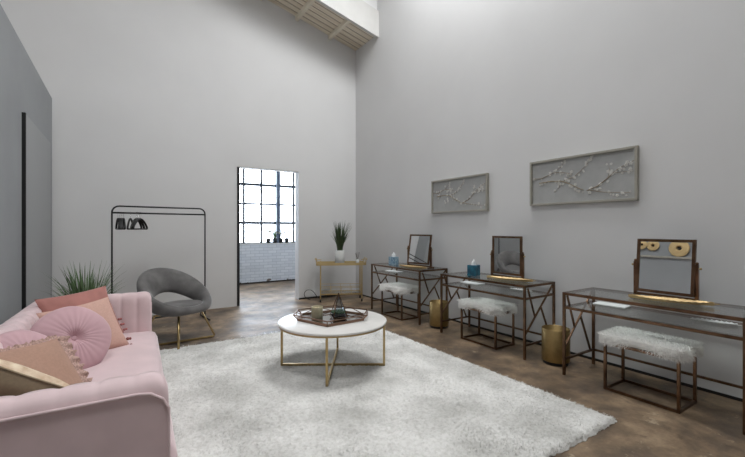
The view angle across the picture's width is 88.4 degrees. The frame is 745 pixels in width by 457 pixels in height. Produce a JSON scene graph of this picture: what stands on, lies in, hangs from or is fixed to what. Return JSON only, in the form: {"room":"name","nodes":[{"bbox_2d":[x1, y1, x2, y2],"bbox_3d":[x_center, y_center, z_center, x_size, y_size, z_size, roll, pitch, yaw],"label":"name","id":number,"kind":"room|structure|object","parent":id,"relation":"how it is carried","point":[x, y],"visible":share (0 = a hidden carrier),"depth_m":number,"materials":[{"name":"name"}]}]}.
{"room":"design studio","nodes":[
{"label":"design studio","id":0,"kind":"room"},
{"bbox_2d":[0,4,51,324],"bbox_3d":[-1.540,-0.215,0.787,0.140,3.030,10.200,0,0,-33],"label":"wall","id":1,"kind":"structure","parent":0,"point":[22,89],"depth_m":3.27,"materials":[{"name":"white paint"}]},
{"bbox_2d":[22,112,50,309],"bbox_3d":[-3.674,0.102,4.215,0.028,2.375,1.525,0,0,-33],"label":"door","id":2,"kind":"structure","parent":1,"relation":"in","point":[36,149],"depth_m":3.98,"materials":[{"name":"grey paint"}]},
{"bbox_2d":[0,0,355,314],"bbox_3d":[-3.800,-2.300,5.509,8.450,7.200,0.180,0,0,-33],"label":"wall","id":3,"kind":"structure","parent":0,"point":[157,103],"depth_m":5.98,"materials":[{"name":"white paint"}]},
{"bbox_2d":[237,167,239,305],"bbox_3d":[-2.297,0.128,6.494,0.050,2.345,0.150,0,0,-33],"label":"doorway","id":4,"kind":"structure","parent":3,"relation":"in","point":[238,168],"depth_m":6.43,"materials":[{"name":"black metal"}]},
{"bbox_2d":[237,166,298,172],"bbox_3d":[-1.856,-1.039,6.776,1.098,0.012,0.170,0,0,-33],"label":"lintel","id":5,"kind":"object","parent":3,"relation":"attached to","point":[241,167],"visible":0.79,"depth_m":6.73,"materials":[{"name":"white paint"}]},
{"bbox_2d":[299,292,355,299],"bbox_3d":[-0.839,1.285,7.325,1.205,0.030,0.012,0,0,-33],"label":"baseboard","id":6,"kind":"structure","parent":3,"relation":"attached to","point":[352,292],"depth_m":7.20,"materials":[{"name":"black metal"}]},
{"bbox_2d":[240,243,294,282],"bbox_3d":[-2.617,0.830,9.324,3.600,0.940,0.200,0,0,-33],"label":"wall","id":7,"kind":"structure","parent":0,"point":[258,262],"depth_m":9.24,"materials":[{"name":"white brick"}]},
{"bbox_2d":[240,243,291,244],"bbox_3d":[-2.573,0.365,9.257,3.600,0.020,0.080,0,0,-33],"label":"sill","id":8,"kind":"structure","parent":7,"relation":"attached to","point":[248,243],"depth_m":9.22,"materials":[{"name":"white paint"}]},
{"bbox_2d":[265,230,271,242],"bbox_3d":[-2.546,0.191,9.288,0.172,0.329,0.212,0,0,38],"label":"flower pot","id":9,"kind":"object","parent":8,"relation":"on","point":[268,239],"visible":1,"depth_m":9.26,"materials":[{"name":"black ceramic"}]},
{"bbox_2d":[271,227,278,242],"bbox_3d":[-2.402,0.161,9.379,0.200,0.388,0.186,0,0,17],"label":"flower pot","id":10,"kind":"object","parent":8,"relation":"on","point":[274,233],"visible":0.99,"depth_m":9.35,"materials":[{"name":"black ceramic"}]},
{"bbox_2d":[279,230,282,242],"bbox_3d":[-2.268,0.189,9.422,0.155,0.331,0.224,0,0,-23],"label":"flower pot","id":11,"kind":"object","parent":8,"relation":"on","point":[280,232],"visible":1,"depth_m":9.42,"materials":[{"name":"black ceramic"}]},
{"bbox_2d":[283,230,292,242],"bbox_3d":[-2.123,0.189,9.558,0.241,0.332,0.144,0,0,-27],"label":"flower pot","id":12,"kind":"object","parent":8,"relation":"on","point":[286,238],"visible":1,"depth_m":9.52,"materials":[{"name":"black ceramic"}]},
{"bbox_2d":[240,169,294,243],"bbox_3d":[-2.600,-0.645,9.299,3.600,2.010,0.140,0,0,-33],"label":"window","id":13,"kind":"structure","parent":7,"relation":"attached to","point":[276,185],"depth_m":9.39,"materials":[{"name":"black metal"}]},
{"bbox_2d":[240,279,294,284],"bbox_3d":[-2.551,1.285,9.224,3.600,0.030,0.040,0,0,-33],"label":"baseboard","id":14,"kind":"structure","parent":7,"relation":"attached to","point":[288,279],"depth_m":9.20,"materials":[{"name":"grey"}]},
{"bbox_2d":[268,0,372,50],"bbox_3d":[-3.653,-4.627,5.145,8.600,2.227,0.950,0,0,-33],"label":"ceiling","id":15,"kind":"structure","parent":0,"point":[283,2],"depth_m":6.95,"materials":[{"name":"brown wood"}]},
{"bbox_2d":[295,0,315,20],"bbox_3d":[-1.169,-3.819,6.645,0.050,0.087,0.790,0,0,-33],"label":"trim","id":16,"kind":"structure","parent":15,"relation":"attached to","point":[308,3],"depth_m":6.64,"materials":[{"name":"beige wood"}]},
{"bbox_2d":[328,19,350,39],"bbox_3d":[-0.612,-3.656,7.008,0.050,0.087,0.790,0,0,-33],"label":"trim","id":17,"kind":"structure","parent":15,"relation":"attached to","point":[345,22],"depth_m":7.00,"materials":[{"name":"beige wood"}]},
{"bbox_2d":[363,0,376,9],"bbox_3d":[-3.421,-5.277,4.789,8.300,3.214,0.100,0,0,-33],"label":"wall","id":18,"kind":"structure","parent":0,"point":[373,3],"depth_m":6.96,"materials":[{"name":"white paint"}]},
{"bbox_2d":[315,2,372,37],"bbox_3d":[-2.042,-4.148,5.788,4.900,1.208,0.007,0,0,-33],"label":"trim","id":19,"kind":"structure","parent":18,"relation":"attached to","point":[315,2],"depth_m":6.75,"materials":[{"name":"brown wood"}]},
{"bbox_2d":[316,0,378,37],"bbox_3d":[-3.377,-4.729,4.722,8.300,2.508,0.060,0,0,-33],"label":"trim","id":20,"kind":"structure","parent":18,"relation":"attached to","point":[361,14],"depth_m":6.73,"materials":[{"name":"white paint"}]},
{"bbox_2d":[152,280,744,456],"bbox_3d":[-0.843,1.350,2.757,10.400,0.100,13.140,0,0,-33],"label":"floor","id":21,"kind":"structure","parent":0,"point":[713,426],"depth_m":3.36,"materials":[{"name":"concrete"}]},
{"bbox_2d":[35,261,125,296],"bbox_3d":[-2.882,0.800,3.830,0.747,1.001,0.776,0,0,-33],"label":"potted grass","id":22,"kind":"object","parent":21,"relation":"on","point":[88,285],"depth_m":3.82,"materials":[{"name":"green plant"}]},
{"bbox_2d":[111,205,210,320],"bbox_3d":[-2.860,0.501,5.197,1.146,1.594,0.440,0,0,-41],"label":"clothes rack","id":23,"kind":"object","parent":21,"relation":"on","point":[113,208],"visible":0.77,"depth_m":5.17,"materials":[{"name":"black metal"}]},
{"bbox_2d":[115,218,120,229],"bbox_3d":[-3.236,-0.101,4.872,0.024,0.233,0.264,0,0,-43],"label":"clothes hanger","id":24,"kind":"object","parent":23,"relation":"hanging from","point":[117,219],"visible":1,"depth_m":4.86,"materials":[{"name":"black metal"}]},
{"bbox_2d":[123,214,125,229],"bbox_3d":[-3.191,-0.101,4.911,0.024,0.233,0.264,0,0,-39],"label":"clothes hanger","id":25,"kind":"object","parent":23,"relation":"hanging from","point":[124,222],"visible":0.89,"depth_m":4.85,"materials":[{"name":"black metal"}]},
{"bbox_2d":[126,216,132,229],"bbox_3d":[-3.134,-0.101,4.960,0.024,0.233,0.264,0,0,-17],"label":"clothes hanger","id":26,"kind":"object","parent":23,"relation":"hanging from","point":[130,218],"visible":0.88,"depth_m":4.89,"materials":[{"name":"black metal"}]},
{"bbox_2d":[130,216,141,229],"bbox_3d":[-3.085,-0.101,5.003,0.024,0.233,0.264,0,0,-3],"label":"clothes hanger","id":27,"kind":"object","parent":23,"relation":"hanging from","point":[132,223],"visible":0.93,"depth_m":4.93,"materials":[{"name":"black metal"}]},
{"bbox_2d":[132,212,144,229],"bbox_3d":[-3.062,-0.101,5.022,0.024,0.233,0.264,0,0,-1],"label":"clothes hanger","id":28,"kind":"object","parent":23,"relation":"hanging from","point":[135,222],"visible":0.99,"depth_m":4.94,"materials":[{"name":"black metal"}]},
{"bbox_2d":[136,212,147,229],"bbox_3d":[-3.051,-0.101,5.032,0.024,0.233,0.264,0,0,9],"label":"clothes hanger","id":29,"kind":"object","parent":23,"relation":"hanging from","point":[144,222],"visible":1,"depth_m":5.07,"materials":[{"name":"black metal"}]},
{"bbox_2d":[136,268,214,349],"bbox_3d":[-2.258,0.884,4.392,0.777,0.829,0.762,0,0,29],"label":"chair","id":30,"kind":"object","parent":21,"relation":"on","point":[155,281],"visible":0.98,"depth_m":4.42,"materials":[{"name":"grey fabric"}]},
{"bbox_2d":[315,257,366,301],"bbox_3d":[-0.574,0.918,6.945,0.936,0.765,0.394,0,0,-7],"label":"bar cart","id":31,"kind":"object","parent":21,"relation":"on","point":[318,263],"visible":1,"depth_m":6.81,"materials":[{"name":"gold metal"}]},
{"bbox_2d":[316,261,365,265],"bbox_3d":[-0.574,0.630,6.945,0.882,0.045,0.376,0,0,-7],"label":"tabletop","id":32,"kind":"object","parent":31,"relation":"on","point":[318,263],"depth_m":6.79,"materials":[{"name":"metal"}]},
{"bbox_2d":[332,222,351,262],"bbox_3d":[-0.560,0.233,6.920,0.453,0.800,0.522,0,0,-33],"label":"potted plant","id":33,"kind":"object","parent":31,"relation":"on","point":[339,238],"visible":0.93,"depth_m":6.85,"materials":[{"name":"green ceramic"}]},
{"bbox_2d":[160,328,616,456],"bbox_3d":[-0.556,1.277,3.134,3.120,0.045,3.387,0,0,-33],"label":"rug","id":34,"kind":"object","parent":21,"relation":"on","point":[235,397],"visible":0.77,"depth_m":2.76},
{"bbox_2d":[0,291,177,456],"bbox_3d":[-1.787,0.939,2.338,0.905,0.722,2.489,0,0,-31],"label":"sofa","id":35,"kind":"object","parent":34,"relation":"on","point":[124,410],"visible":0.62,"depth_m":1.42,"materials":[{"name":"pink fabric"}]},
{"bbox_2d":[0,330,48,348],"bbox_3d":[-1.903,0.730,2.080,0.296,0.329,0.398,0,0,12],"label":"cushion","id":36,"kind":"object","parent":35,"relation":"on","point":[10,338],"visible":0.06,"depth_m":2.09,"materials":[{"name":"fabric"}]},
{"bbox_2d":[0,359,68,395],"bbox_3d":[-1.460,0.670,1.507,0.516,0.489,0.321,0,0,-36],"label":"cushion","id":37,"kind":"object","parent":35,"relation":"on","point":[16,379],"visible":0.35,"depth_m":1.44,"materials":[{"name":"gold fabric"}]},
{"bbox_2d":[0,335,92,384],"bbox_3d":[-1.581,0.731,1.792,0.348,0.385,0.497,0,0,18],"label":"cushion","id":38,"kind":"object","parent":35,"relation":"on","point":[55,358],"visible":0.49,"depth_m":1.87,"materials":[{"name":"beige fabric"}]},
{"bbox_2d":[30,306,110,368],"bbox_3d":[-1.938,0.719,2.474,0.255,0.411,0.450,0,0,31],"label":"cushion","id":39,"kind":"object","parent":35,"relation":"on","point":[89,333],"visible":0.69,"depth_m":2.47,"materials":[{"name":"fabric"}]},
{"bbox_2d":[35,286,126,332],"bbox_3d":[-2.288,0.715,3.041,0.251,0.450,0.558,0,0,26],"label":"cushion","id":40,"kind":"object","parent":35,"relation":"on","point":[53,303],"visible":0.34,"depth_m":2.99,"materials":[{"name":"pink fabric"}]},
{"bbox_2d":[36,297,131,348],"bbox_3d":[-2.068,0.750,2.788,0.256,0.425,0.532,0,0,25],"label":"cushion","id":41,"kind":"object","parent":35,"relation":"on","point":[102,307],"visible":0.27,"depth_m":2.89,"materials":[{"name":"fabric"}]},
{"bbox_2d":[278,308,386,386],"bbox_3d":[-0.368,1.060,3.562,1.000,0.429,1.000,0,0,0],"label":"coffee table","id":42,"kind":"object","parent":34,"relation":"on","point":[373,322],"visible":0.72,"depth_m":3.34,"materials":[{"name":"white stone"}]},
{"bbox_2d":[293,305,367,326],"bbox_3d":[-0.385,0.815,3.616,0.689,0.058,0.601,0,0,37],"label":"tray","id":43,"kind":"object","parent":42,"relation":"on","point":[326,321],"visible":0.87,"depth_m":3.51,"materials":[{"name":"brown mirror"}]},
{"bbox_2d":[311,305,322,318],"bbox_3d":[-0.515,0.778,3.560,0.106,0.108,0.106,0,0,-33],"label":"candle","id":44,"kind":"object","parent":43,"relation":"on","point":[317,310],"visible":0.97,"depth_m":3.52,"materials":[{"name":"beige wax"}]},
{"bbox_2d":[330,293,347,319],"bbox_3d":[-0.317,0.715,3.562,0.141,0.236,0.144,0,0,-21],"label":"terrarium","id":45,"kind":"object","parent":43,"relation":"on","point":[337,313],"visible":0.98,"depth_m":3.53,"materials":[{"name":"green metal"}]},
{"bbox_2d":[379,282,421,320],"bbox_3d":[0.406,1.063,5.695,0.446,0.474,0.642,0,0,-33],"label":"bench","id":46,"kind":"object","parent":21,"relation":"on","point":[398,288],"visible":0.93,"depth_m":5.57,"materials":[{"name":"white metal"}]},
{"bbox_2d":[371,262,447,324],"bbox_3d":[0.522,0.931,5.801,0.520,0.737,1.205,0,0,-33],"label":"vanity desk","id":47,"kind":"object","parent":21,"relation":"on","point":[415,276],"visible":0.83,"depth_m":5.55,"materials":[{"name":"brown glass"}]},
{"bbox_2d":[389,252,398,264],"bbox_3d":[0.328,0.463,5.943,0.112,0.199,0.112,0,0,-41],"label":"tissue box","id":48,"kind":"object","parent":47,"relation":"on","point":[393,260],"visible":1,"depth_m":5.91,"materials":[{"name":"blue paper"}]},
{"bbox_2d":[385,270,402,272],"bbox_3d":[0.340,0.681,6.107,0.154,0.011,0.284,0,0,-38],"label":"booklet","id":49,"kind":"object","parent":47,"relation":"on","point":[395,271],"visible":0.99,"depth_m":6.05,"materials":[{"name":"white paper"}]},
{"bbox_2d":[374,269,443,278],"bbox_3d":[0.522,0.690,5.801,0.486,0.006,1.171,0,0,-33],"label":"glass shelf","id":50,"kind":"object","parent":47,"relation":"attached to","point":[405,274],"depth_m":5.72,"materials":[{"name":"clear glass"}]},
{"bbox_2d":[400,264,426,268],"bbox_3d":[0.568,0.545,5.450,0.154,0.032,0.552,0,0,-41],"label":"tray","id":51,"kind":"object","parent":47,"relation":"on","point":[408,266],"visible":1,"depth_m":5.44,"materials":[{"name":"gold metal"}]},
{"bbox_2d":[407,234,433,268],"bbox_3d":[0.678,0.325,5.551,0.472,0.476,0.140,0,0,45],"label":"vanity mirror","id":52,"kind":"object","parent":47,"relation":"on","point":[419,250],"visible":0.88,"depth_m":5.53,"materials":[{"name":"brown metal"}]},
{"bbox_2d":[408,236,429,262],"bbox_3d":[0.679,0.301,5.552,0.358,0.394,0.079,0,0,45],"label":"mirror glass","id":53,"kind":"object","parent":52,"relation":"on","point":[419,246],"depth_m":5.55,"materials":[{"name":"white"}]},
{"bbox_2d":[429,300,448,328],"bbox_3d":[0.879,1.131,5.061,0.252,0.338,0.252,0,0,-33],"label":"waste bin","id":54,"kind":"object","parent":21,"relation":"on","point":[434,305],"visible":0.89,"depth_m":4.96,"materials":[{"name":"gold metal"}]},
{"bbox_2d":[457,296,518,349],"bbox_3d":[1.315,1.063,4.402,0.446,0.474,0.642,0,0,-33],"label":"bench","id":55,"kind":"object","parent":21,"relation":"on","point":[493,307],"visible":1,"depth_m":4.28,"materials":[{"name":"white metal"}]},
{"bbox_2d":[440,271,554,359],"bbox_3d":[1.393,0.931,4.427,0.520,0.737,1.205,0,0,-33],"label":"vanity desk","id":56,"kind":"object","parent":21,"relation":"on","point":[482,277],"visible":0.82,"depth_m":4.15,"materials":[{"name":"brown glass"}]},
{"bbox_2d":[460,281,483,284],"bbox_3d":[1.248,0.681,4.788,0.154,0.011,0.284,0,0,-30],"label":"booklet","id":57,"kind":"object","parent":56,"relation":"on","point":[466,282],"visible":1,"depth_m":4.76,"materials":[{"name":"white paper"}]},
{"bbox_2d":[467,259,479,275],"bbox_3d":[1.215,0.463,4.600,0.112,0.199,0.112,0,0,45],"label":"tissue box","id":58,"kind":"object","parent":56,"relation":"on","point":[473,269],"visible":1,"depth_m":4.57,"materials":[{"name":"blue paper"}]},
{"bbox_2d":[490,236,524,279],"bbox_3d":[1.503,0.324,4.286,0.140,0.478,0.472,0,0,-33],"label":"vanity mirror","id":59,"kind":"object","parent":56,"relation":"on","point":[507,254],"visible":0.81,"depth_m":4.27,"materials":[{"name":"brown metal"}]},
{"bbox_2d":[494,238,519,273],"bbox_3d":[1.504,0.301,4.287,0.010,0.398,0.358,0,0,-33],"label":"mirror glass","id":60,"kind":"object","parent":59,"relation":"on","point":[506,250],"depth_m":4.27,"materials":[{"name":"grey"}]},
{"bbox_2d":[486,275,532,281],"bbox_3d":[1.476,0.545,4.133,0.552,0.032,0.154,0,0,45],"label":"tray","id":61,"kind":"object","parent":56,"relation":"on","point":[487,276],"visible":1,"depth_m":4.13,"materials":[{"name":"gold metal"}]},
{"bbox_2d":[542,325,569,366],"bbox_3d":[1.776,1.131,3.712,0.252,0.338,0.252,0,0,-33],"label":"waste bin","id":62,"kind":"object","parent":21,"relation":"on","point":[551,334],"visible":0.87,"depth_m":3.62,"materials":[{"name":"gold metal"}]},
{"bbox_2d":[596,326,704,413],"bbox_3d":[2.147,1.063,2.980,0.446,0.474,0.642,0,0,-33],"label":"bench","id":63,"kind":"object","parent":21,"relation":"on","point":[664,346],"visible":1,"depth_m":2.88,"materials":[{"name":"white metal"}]},
{"bbox_2d":[562,287,744,434],"bbox_3d":[2.235,0.931,3.045,0.520,0.737,1.205,0,0,-33],"label":"vanity desk","id":64,"kind":"object","parent":21,"relation":"on","point":[567,294],"visible":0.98,"depth_m":3.12,"materials":[{"name":"brown metal"}]},
{"bbox_2d":[592,301,631,308],"bbox_3d":[2.138,0.681,3.423,0.154,0.011,0.264,0,0,-37],"label":"booklet","id":65,"kind":"object","parent":64,"relation":"on","point":[597,302],"visible":1,"depth_m":3.40,"materials":[{"name":"white paper"}]},
{"bbox_2d":[632,239,701,300],"bbox_3d":[2.317,0.324,3.038,0.140,0.478,0.472,0,0,-33],"label":"vanity mirror","id":66,"kind":"object","parent":64,"relation":"on","point":[663,266],"visible":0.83,"depth_m":3.02,"materials":[{"name":"brown metal"}]},
{"bbox_2d":[638,241,691,293],"bbox_3d":[2.318,0.301,3.039,0.052,0.397,0.358,0,0,-33],"label":"mirror glass","id":67,"kind":"object","parent":66,"relation":"on","point":[664,267],"depth_m":3.03,"materials":[{"name":"grey"}]},
{"bbox_2d":[628,294,719,305],"bbox_3d":[2.261,0.545,2.902,0.552,0.032,0.154,0,0,43],"label":"tray","id":68,"kind":"object","parent":64,"relation":"on","point":[652,298],"visible":1,"depth_m":2.90,"materials":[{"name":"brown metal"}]},
{"bbox_2d":[691,317,741,325],"bbox_3d":[2.491,0.677,2.783,0.280,0.013,0.100,0,0,45],"label":"booklet","id":69,"kind":"object","parent":64,"relation":"on","point":[699,319],"visible":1,"depth_m":2.79,"materials":[{"name":"white paper"}]},
{"bbox_2d":[356,0,744,398],"bbox_3d":[2.565,-1.950,3.344,0.150,6.500,10.400,0,0,-33],"label":"wall","id":70,"kind":"structure","parent":0,"point":[446,89],"depth_m":4.07,"materials":[{"name":"white paint"}]},
{"bbox_2d":[275,0,358,48],"bbox_3d":[-2.326,-4.148,6.223,4.900,1.208,0.007,0,0,-33],"label":"trim","id":71,"kind":"structure","parent":70,"relation":"attached to","point":[275,0],"depth_m":7.07,"materials":[{"name":"brown wood"}]},
{"bbox_2d":[284,0,360,45],"bbox_3d":[-2.255,-4.148,6.114,4.900,1.208,0.007,0,0,-33],"label":"trim","id":72,"kind":"structure","parent":70,"relation":"attached to","point":[284,0],"depth_m":6.97,"materials":[{"name":"brown wood"}]},
{"bbox_2d":[293,0,365,43],"bbox_3d":[-2.184,-4.148,6.005,4.900,1.208,0.007,0,0,-33],"label":"trim","id":73,"kind":"structure","parent":70,"relation":"attached to","point":[293,0],"depth_m":6.87,"materials":[{"name":"brown wood"}]},
{"bbox_2d":[303,0,368,40],"bbox_3d":[-2.113,-4.148,5.896,4.900,1.208,0.007,0,0,-33],"label":"trim","id":74,"kind":"structure","parent":70,"relation":"attached to","point":[303,0],"depth_m":6.83,"materials":[{"name":"brown wood"}]},
{"bbox_2d":[431,173,488,212],"bbox_3d":[1.179,-0.465,5.291,0.043,0.480,1.043,0,0,-33],"label":"wall art","id":75,"kind":"object","parent":70,"relation":"attached to","point":[470,193],"visible":1,"depth_m":5.24,"materials":[{"name":"beige wood"}]},
{"bbox_2d":[358,294,742,401],"bbox_3d":[2.498,1.289,3.299,0.012,0.022,10.400,0,0,-33],"label":"baseboard","id":76,"kind":"structure","parent":70,"relation":"attached to","point":[501,333],"depth_m":3.50,"materials":[{"name":"wood"}]},
{"bbox_2d":[530,145,638,205],"bbox_3d":[2.091,-0.499,3.892,0.043,0.493,1.083,0,0,-33],"label":"wall art","id":77,"kind":"object","parent":70,"relation":"attached to","point":[612,175],"visible":1,"depth_m":3.81,"materials":[{"name":"beige wood"}]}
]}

